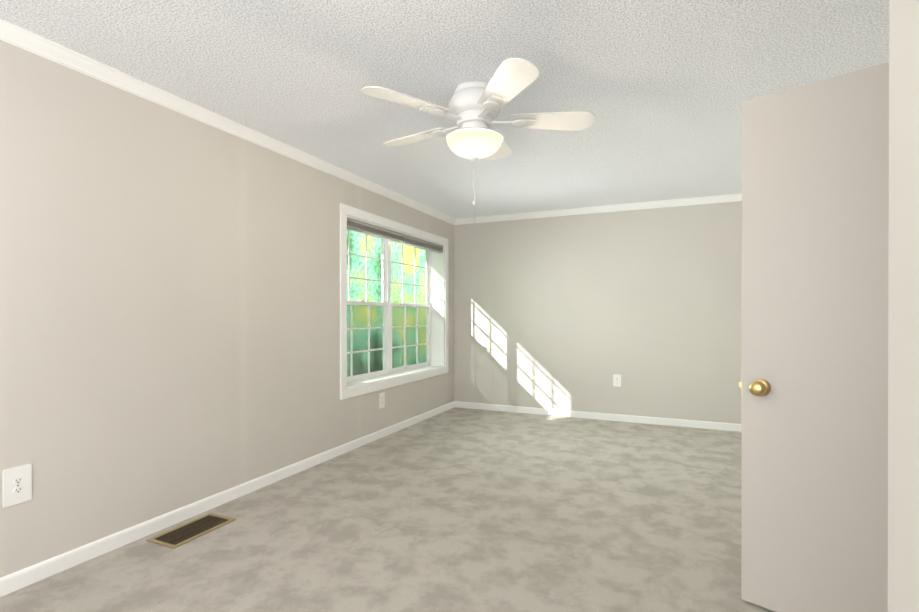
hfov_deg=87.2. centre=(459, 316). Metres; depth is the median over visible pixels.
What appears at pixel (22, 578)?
baseboard
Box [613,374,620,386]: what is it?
electrical outlet
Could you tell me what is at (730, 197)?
crown molding
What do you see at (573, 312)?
wall
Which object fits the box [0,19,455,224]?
crown molding
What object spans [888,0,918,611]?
wall
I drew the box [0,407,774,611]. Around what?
floor
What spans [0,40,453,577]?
wall
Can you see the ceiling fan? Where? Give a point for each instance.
(473, 110)
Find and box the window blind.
[347,217,442,368]
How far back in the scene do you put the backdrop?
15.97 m
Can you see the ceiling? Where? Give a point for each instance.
(661, 90)
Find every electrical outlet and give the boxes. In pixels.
[3,463,31,507]
[379,392,384,408]
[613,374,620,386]
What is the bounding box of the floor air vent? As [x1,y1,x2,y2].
[146,513,235,548]
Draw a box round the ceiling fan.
[362,58,594,224]
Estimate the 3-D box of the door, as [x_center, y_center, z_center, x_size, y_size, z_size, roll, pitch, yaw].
[1.385,0.135,1.648,0.740,1.953,0.035,0,0,44]
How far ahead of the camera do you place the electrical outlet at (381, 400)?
4.46 m
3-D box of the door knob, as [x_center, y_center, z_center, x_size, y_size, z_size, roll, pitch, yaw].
[1.154,0.271,1.864,0.126,0.066,0.164,0,0,24]
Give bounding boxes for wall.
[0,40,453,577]
[454,201,741,423]
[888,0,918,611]
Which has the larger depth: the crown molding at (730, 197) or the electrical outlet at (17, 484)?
the crown molding at (730, 197)
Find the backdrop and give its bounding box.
[347,230,425,376]
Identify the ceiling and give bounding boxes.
[0,0,888,218]
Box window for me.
[340,203,447,399]
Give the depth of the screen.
4.84 m
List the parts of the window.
glass, window sash, frame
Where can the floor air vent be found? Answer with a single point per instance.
(178, 536)
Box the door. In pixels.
[741,62,888,611]
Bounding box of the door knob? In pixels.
[739,378,770,395]
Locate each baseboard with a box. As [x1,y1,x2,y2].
[0,401,455,596]
[456,401,741,431]
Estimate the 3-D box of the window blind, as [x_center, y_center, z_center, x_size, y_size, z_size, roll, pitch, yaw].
[-0.585,-0.148,4.838,0.056,1.359,1.840,0,0,24]
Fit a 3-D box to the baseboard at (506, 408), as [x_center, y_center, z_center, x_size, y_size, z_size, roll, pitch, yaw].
[1.529,1.078,5.210,3.440,0.072,0.013,0,0,24]
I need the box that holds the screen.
[347,305,426,376]
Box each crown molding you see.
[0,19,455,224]
[456,193,741,224]
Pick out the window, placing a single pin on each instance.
(438, 303)

